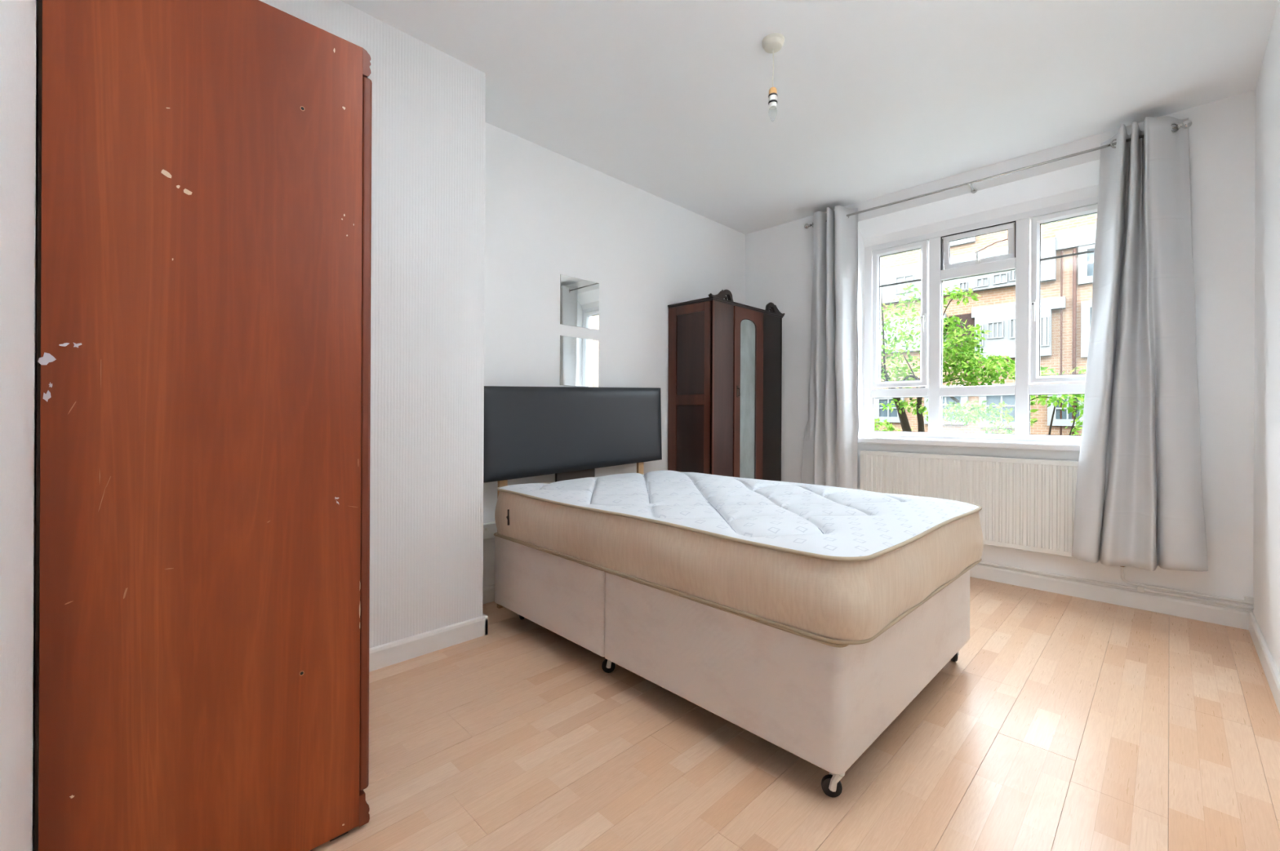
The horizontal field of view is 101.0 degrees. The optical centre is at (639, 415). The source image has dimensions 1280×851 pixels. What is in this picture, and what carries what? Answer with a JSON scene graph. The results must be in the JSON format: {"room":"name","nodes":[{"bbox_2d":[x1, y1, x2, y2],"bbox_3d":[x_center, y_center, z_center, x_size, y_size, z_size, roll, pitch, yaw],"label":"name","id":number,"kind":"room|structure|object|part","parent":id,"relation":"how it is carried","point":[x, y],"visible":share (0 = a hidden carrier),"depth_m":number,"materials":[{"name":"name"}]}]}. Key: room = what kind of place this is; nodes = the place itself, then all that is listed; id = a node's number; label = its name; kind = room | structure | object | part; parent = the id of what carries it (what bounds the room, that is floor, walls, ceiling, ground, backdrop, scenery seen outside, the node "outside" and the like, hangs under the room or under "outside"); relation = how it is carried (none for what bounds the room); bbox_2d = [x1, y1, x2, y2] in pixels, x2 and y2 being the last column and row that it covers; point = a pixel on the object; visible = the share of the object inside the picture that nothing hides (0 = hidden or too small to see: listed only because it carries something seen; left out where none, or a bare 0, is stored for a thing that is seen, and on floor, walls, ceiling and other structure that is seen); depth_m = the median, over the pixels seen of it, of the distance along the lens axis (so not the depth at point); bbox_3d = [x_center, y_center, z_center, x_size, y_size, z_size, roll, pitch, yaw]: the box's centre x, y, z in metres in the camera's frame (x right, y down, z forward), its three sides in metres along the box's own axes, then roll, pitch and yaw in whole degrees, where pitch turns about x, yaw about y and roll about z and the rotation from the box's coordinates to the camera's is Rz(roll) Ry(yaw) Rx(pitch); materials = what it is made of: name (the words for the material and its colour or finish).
{"room":"bedroom","nodes":[
{"label":"bedroom","id":0,"kind":"room"},
{"bbox_2d":[0,0,38,850],"bbox_3d":[-1.026,-0.295,0.673,0.300,2.721,3.589,0,0,-45],"label":"wall","id":1,"kind":"structure","parent":0,"point":[19,19],"depth_m":0.79,"materials":[{"name":"white paint"}]},
{"bbox_2d":[259,0,485,648],"bbox_3d":[-1.482,-0.298,2.091,1.652,2.721,0.435,0,0,-45],"label":"wall","id":2,"kind":"structure","parent":0,"point":[428,134],"depth_m":2.31,"materials":[{"name":"white paint"}]},
{"bbox_2d":[368,615,488,672],"bbox_3d":[-1.218,0.999,2.042,1.368,0.090,0.015,0,0,-45],"label":"baseboard","id":3,"kind":"structure","parent":2,"relation":"attached to","point":[389,654],"depth_m":2.31,"materials":[{"name":"white wood"}]},
{"bbox_2d":[482,613,488,635],"bbox_3d":[-0.874,1.002,2.656,0.015,0.088,0.400,0,0,-45],"label":"baseboard","id":4,"kind":"structure","parent":2,"relation":"attached to","point":[486,617],"depth_m":2.52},
{"bbox_2d":[483,122,745,586],"bbox_3d":[-0.623,-0.293,3.393,4.707,2.721,0.300,0,0,-45],"label":"wall","id":5,"kind":"structure","parent":0,"point":[548,214],"depth_m":3.44,"materials":[{"name":"white paint"}]},
{"bbox_2d":[483,584,494,604],"bbox_3d":[-0.038,1.005,3.758,2.755,0.090,0.015,0,0,-45],"label":"baseboard","id":6,"kind":"structure","parent":5,"relation":"attached to","point":[488,591],"depth_m":2.95,"materials":[{"name":"white wood"}]},
{"bbox_2d":[483,521,497,539],"bbox_3d":[-0.834,0.642,2.948,0.146,0.083,0.040,0,0,-45],"label":"wall socket","id":7,"kind":"object","parent":5,"relation":"attached to","point":[490,529],"visible":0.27,"depth_m":2.93,"materials":[{"name":"beige plastic"}]},
{"bbox_2d":[560,274,599,330],"bbox_3d":[-0.387,-0.728,3.410,0.316,0.312,0.005,0,0,-45],"label":"mirror","id":8,"kind":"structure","parent":5,"relation":"attached to","point":[579,298],"depth_m":3.40,"materials":[{"name":"silver mirror"}]},
{"bbox_2d":[560,335,599,387],"bbox_3d":[-0.388,-0.345,3.410,0.316,0.311,0.005,0,0,-45],"label":"mirror","id":9,"kind":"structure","parent":5,"relation":"attached to","point":[579,357],"depth_m":3.40,"materials":[{"name":"silver mirror"}]},
{"bbox_2d":[309,577,1279,850],"bbox_3d":[0.530,1.133,2.227,4.707,0.160,3.589,0,0,-45],"label":"floor","id":10,"kind":"structure","parent":0,"point":[1061,722],"depth_m":1.64,"materials":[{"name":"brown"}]},
{"bbox_2d":[34,0,372,850],"bbox_3d":[-1.171,0.060,1.454,0.592,1.969,0.856,0,0,-45],"label":"wardrobe","id":11,"kind":"object","parent":10,"relation":"on","point":[204,263],"visible":1,"depth_m":1.11,"materials":[{"name":"brown wood"}]},
{"bbox_3d":[-1.378,0.050,1.249,0.009,1.931,0.843,0,0,-45],"label":"panel","id":12,"kind":"part","parent":11,"relation":"part of","materials":[{"name":"brown wood"}]},
{"bbox_3d":[-0.841,0.045,1.482,0.024,1.800,0.426,0,0,-45],"label":"door","id":13,"kind":"part","parent":11,"relation":"part of","materials":[{"name":"brown wood"}]},
{"bbox_3d":[-0.989,-0.891,1.632,0.020,0.066,0.854,0,0,-45],"label":"cornice","id":14,"kind":"part","parent":11,"relation":"part of","materials":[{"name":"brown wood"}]},
{"bbox_2d":[483,386,662,608],"bbox_3d":[-0.350,0.426,3.229,1.386,1.245,0.094,0,0,-45],"label":"headboard","id":15,"kind":"object","parent":10,"relation":"on","point":[568,433],"visible":0.97,"depth_m":3.10,"materials":[{"name":"black leather"},{"name":"pine"}]},
{"bbox_3d":[-0.341,0.078,3.221,1.386,0.549,0.072,0,0,-45],"label":"padded panel","id":16,"kind":"part","parent":15,"relation":"part of","materials":[{"name":"grey leather"}]},
{"bbox_3d":[-0.392,0.348,3.208,0.290,0.095,0.020,0,0,-45],"label":"bracket plate","id":17,"kind":"part","parent":15,"relation":"part of","materials":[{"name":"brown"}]},
{"bbox_2d":[667,289,784,481],"bbox_3d":[0.703,0.070,4.168,1.002,1.966,0.451,0,0,-45],"label":"wardrobe","id":18,"kind":"object","parent":10,"relation":"on","point":[725,356],"visible":0.79,"depth_m":3.91,"materials":[{"name":"brown wood"}]},
{"bbox_3d":[0.368,0.404,3.858,0.007,0.975,0.281,0,0,-45],"label":"panel","id":19,"kind":"part","parent":18,"relation":"part of","materials":[{"name":"brown wood"}]},
{"bbox_3d":[0.366,0.088,3.858,0.020,1.808,0.415,0,0,-45],"label":"frame","id":20,"kind":"part","parent":18,"relation":"part of","materials":[{"name":"brown wood"}]},
{"bbox_3d":[0.372,-0.453,3.858,0.007,0.610,0.281,0,0,-45],"label":"panel","id":21,"kind":"part","parent":18,"relation":"part of","materials":[{"name":"brown wood"}]},
{"bbox_3d":[0.585,-0.871,3.776,0.275,0.084,0.022,0,0,-45],"label":"crest moulding","id":22,"kind":"part","parent":18,"relation":"part of","materials":[{"name":"brown wood"}]},
{"bbox_3d":[0.596,0.084,3.807,0.234,1.798,0.022,0,0,-45],"label":"panel","id":23,"kind":"part","parent":18,"relation":"part of","materials":[{"name":"brown wood"}]},
{"bbox_3d":[0.700,-0.823,4.175,0.959,0.024,0.431,0,0,-45],"label":"cornice","id":24,"kind":"part","parent":18,"relation":"part of","materials":[{"name":"brown wood"}]},
{"bbox_3d":[0.730,-0.179,3.893,0.020,0.085,0.026,0,0,-45],"label":"handle","id":25,"kind":"part","parent":18,"relation":"part of","materials":[{"name":"brown"}]},
{"bbox_2d":[739,320,755,479],"bbox_3d":[0.813,-0.014,4.012,0.226,1.447,0.005,0,0,-45],"label":"mirror glass","id":26,"kind":"object","parent":18,"relation":"attached to","point":[747,327],"depth_m":4.01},
{"bbox_3d":[0.822,0.085,4.022,0.386,1.787,0.024,0,0,-45],"label":"door","id":27,"kind":"part","parent":18,"relation":"part of","materials":[{"name":"brown wood"}]},
{"bbox_3d":[1.051,0.086,4.260,0.271,1.798,0.022,0,0,-45],"label":"panel","id":28,"kind":"part","parent":18,"relation":"part of","materials":[{"name":"brown wood"}]},
{"bbox_3d":[1.100,-0.869,4.289,0.275,0.084,0.022,0,0,-45],"label":"crest moulding","id":29,"kind":"part","parent":18,"relation":"part of","materials":[{"name":"brown wood"}]},
{"bbox_2d":[493,533,969,797],"bbox_3d":[0.340,0.827,2.476,1.273,0.448,1.830,0,0,-44],"label":"base","id":30,"kind":"object","parent":10,"relation":"on","point":[824,704],"visible":0.59,"depth_m":1.71,"materials":[{"name":"beige fabric"}]},
{"bbox_2d":[494,470,983,644],"bbox_3d":[0.355,0.471,2.448,1.318,0.252,1.880,0,0,-44],"label":"mattress","id":31,"kind":"object","parent":30,"relation":"on","point":[828,564],"visible":1,"depth_m":1.79,"materials":[{"name":"beige fabric"}]},
{"bbox_2d":[340,0,1279,234],"bbox_3d":[0.544,-1.728,2.227,4.707,0.200,3.589,0,0,-45],"label":"ceiling","id":32,"kind":"structure","parent":0,"point":[668,100],"depth_m":2.54,"materials":[{"name":"white paint"}]},
{"bbox_2d":[761,32,784,110],"bbox_3d":[0.578,-1.452,2.291,0.096,0.352,0.096,0,0,-45],"label":"pendant light","id":33,"kind":"object","parent":32,"relation":"hanging from","point":[771,43],"visible":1,"depth_m":2.28,"materials":[{"name":"beige plastic"}]},
{"bbox_3d":[0.579,-1.505,2.291,0.007,0.178,0.005,0,0,23],"label":"cord","id":34,"kind":"part","parent":33,"relation":"part of","materials":[{"name":"beige plastic"}]},
{"bbox_2d":[745,89,1255,612],"bbox_3d":[2.083,-0.281,3.764,0.348,2.721,3.589,0,0,-45],"label":"wall","id":35,"kind":"structure","parent":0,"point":[779,259],"depth_m":2.92,"materials":[{"name":"white paint"}]},
{"bbox_2d":[863,195,1097,442],"bbox_3d":[2.290,-0.577,3.590,0.136,1.496,1.526,0,0,-45],"label":"window","id":36,"kind":"structure","parent":35,"relation":"attached to","point":[1024,229],"depth_m":3.62,"materials":[{"name":"white plastic"}]},
{"bbox_3d":[1.944,-0.739,3.943,0.056,1.052,0.384,0,0,-45],"label":"sash frame","id":37,"kind":"part","parent":36,"relation":"part of","materials":[{"name":"white plastic"}]},
{"bbox_3d":[2.030,-0.665,3.787,0.044,0.140,0.024,0,0,-45],"label":"handle","id":38,"kind":"part","parent":36,"relation":"part of","materials":[{"name":"white plastic"}]},
{"bbox_3d":[2.307,0.147,3.602,0.065,0.048,1.410,0,0,-45],"label":"frame sill","id":39,"kind":"part","parent":36,"relation":"part of","materials":[{"name":"white plastic"}]},
{"bbox_3d":[2.304,-1.079,3.597,0.030,0.081,0.029,0,9,45],"label":"handle","id":40,"kind":"part","parent":36,"relation":"part of","materials":[{"name":"white plastic"}]},
{"bbox_3d":[2.317,-1.152,3.613,0.416,0.226,0.035,0,9,45],"label":"sash frame","id":41,"kind":"part","parent":36,"relation":"part of","materials":[{"name":"white plastic"}]},
{"bbox_3d":[2.484,-0.663,3.330,0.044,0.140,0.024,0,0,-45],"label":"handle","id":42,"kind":"part","parent":36,"relation":"part of","materials":[{"name":"white plastic"}]},
{"bbox_3d":[2.644,-0.732,3.239,0.056,1.054,0.390,0,0,-45],"label":"sash frame","id":43,"kind":"part","parent":36,"relation":"part of","materials":[{"name":"white plastic"}]},
{"bbox_2d":[860,450,1125,567],"bbox_3d":[2.174,0.548,3.430,0.084,0.572,1.455,0,0,-45],"label":"radiator","id":44,"kind":"object","parent":35,"relation":"attached to","point":[1027,504],"visible":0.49,"depth_m":3.30,"materials":[{"name":"white metal"}]},
{"bbox_3d":[2.120,0.541,3.443,0.025,0.498,1.360,0,0,-45],"label":"ribbed panel","id":45,"kind":"part","parent":44,"relation":"part of","materials":[{"name":"beige metal"}]},
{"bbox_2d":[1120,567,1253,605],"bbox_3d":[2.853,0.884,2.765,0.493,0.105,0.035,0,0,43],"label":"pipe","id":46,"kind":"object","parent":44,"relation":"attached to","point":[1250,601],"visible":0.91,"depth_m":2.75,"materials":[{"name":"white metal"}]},
{"bbox_2d":[804,120,1191,229],"bbox_3d":[2.103,-1.497,3.494,0.108,0.066,2.148,0,0,-45],"label":"curtain rod","id":47,"kind":"object","parent":35,"relation":"attached to","point":[1186,124],"visible":0.7,"depth_m":3.28,"materials":[{"name":"silver metal"}]},
{"bbox_2d":[800,204,858,489],"bbox_3d":[1.455,-0.396,4.072,0.168,2.366,0.475,0,0,-45],"label":"curtain","id":48,"kind":"object","parent":47,"relation":"hanging from","point":[830,442],"visible":0.91,"depth_m":4.00,"materials":[{"name":"grey cloth"}]},
{"bbox_2d":[1071,115,1208,571],"bbox_3d":[2.658,-0.375,2.822,0.226,2.376,0.526,0,0,-45],"label":"curtain","id":49,"kind":"object","parent":47,"relation":"hanging from","point":[1139,500],"visible":0.99,"depth_m":2.79,"materials":[{"name":"grey fabric"}]},
{"bbox_2d":[969,564,1250,630],"bbox_3d":[1.982,1.014,3.670,0.015,0.090,2.989,0,0,-45],"label":"baseboard","id":50,"kind":"structure","parent":35,"relation":"attached to","point":[1234,618],"depth_m":2.95,"materials":[{"name":"white wood"}]},
{"bbox_2d":[977,561,1253,609],"bbox_3d":[1.986,0.949,3.654,0.032,0.034,2.976,0,0,-45],"label":"pipe","id":51,"kind":"object","parent":35,"relation":"attached to","point":[1141,589],"visible":0.73,"depth_m":2.91,"materials":[{"name":"white plastic"}]},
{"bbox_2d":[1253,0,1279,674],"bbox_3d":[1.696,-0.282,1.061,4.707,2.721,0.300,0,0,-45],"label":"wall","id":52,"kind":"structure","parent":0,"point":[1266,522],"depth_m":2.26,"materials":[{"name":"white paint"}]},
{"bbox_2d":[1248,612,1279,714],"bbox_3d":[1.579,1.013,1.173,4.107,0.090,0.015,0,0,-45],"label":"baseboard","id":53,"kind":"structure","parent":52,"relation":"attached to","point":[1272,674],"depth_m":2.17,"materials":[{"name":"white wood"}]},
{"label":"outside","id":54,"kind":"structure","parent":0,"visible":0},
{"bbox_3d":[12.106,1.858,6.406,17.586,0.300,88.000,0,0,-45],"label":"ground","id":55,"kind":"structure","parent":54,"visible":0},
{"bbox_2d":[874,400,913,431],"bbox_3d":[4.278,0.699,9.035,0.710,1.943,0.963,0,0,-45],"label":"shrub","id":56,"kind":"object","parent":55,"relation":"on","point":[890,428],"visible":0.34,"depth_m":9.01,"materials":[{"name":"green plant"}]},
{"bbox_2d":[880,282,1015,431],"bbox_3d":[4.075,-0.129,7.321,1.111,3.603,2.021,0,0,-45],"label":"tree","id":57,"kind":"object","parent":55,"relation":"on","point":[965,353],"visible":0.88,"depth_m":7.09,"materials":[{"name":"green plant"}]},
{"bbox_2d":[913,401,1014,434],"bbox_3d":[6.955,0.688,11.447,0.942,1.990,1.968,0,0,-45],"label":"shrub","id":58,"kind":"object","parent":55,"relation":"on","point":[974,420],"visible":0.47,"depth_m":11.15,"materials":[{"name":"green plant"}]},
{"bbox_2d":[874,213,1097,435],"bbox_3d":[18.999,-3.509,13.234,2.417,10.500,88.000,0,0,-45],"label":"apartment building","id":59,"kind":"structure","parent":55,"relation":"on","point":[1066,282],"depth_m":18.25,"materials":[{"name":"brick"}]},
{"bbox_3d":[9.953,-0.302,21.108,0.020,0.700,0.700,0,0,-45],"label":"pane","id":60,"kind":"part","parent":59,"relation":"part of","materials":[{"name":"grey"}]},
{"bbox_3d":[11.399,-0.395,19.654,0.020,1.000,1.000,0,0,-45],"label":"pane","id":61,"kind":"part","parent":59,"relation":"part of","materials":[{"name":"grey"}]},
{"bbox_3d":[12.633,-0.339,18.413,0.020,1.100,0.900,0,0,-45],"label":"pane","id":62,"kind":"part","parent":59,"relation":"part of","materials":[{"name":"grey glass"}]},
{"bbox_3d":[13.902,-0.233,17.137,0.020,0.700,0.600,0,0,-45],"label":"pane","id":63,"kind":"part","parent":59,"relation":"part of","materials":[{"name":"grey"}]},
{"bbox_3d":[14.601,-4.855,16.456,0.020,0.850,0.980,0,0,-45],"label":"pane","id":64,"kind":"part","parent":59,"relation":"part of","materials":[{"name":"grey"}]},
{"bbox_2d":[1030,366,1086,435],"bbox_3d":[4.912,0.539,6.210,0.788,2.270,0.805,0,0,-45],"label":"tree","id":65,"kind":"object","parent":55,"relation":"on","point":[1042,398],"visible":0.55,"depth_m":6.10,"materials":[{"name":"green plant"}]}
]}

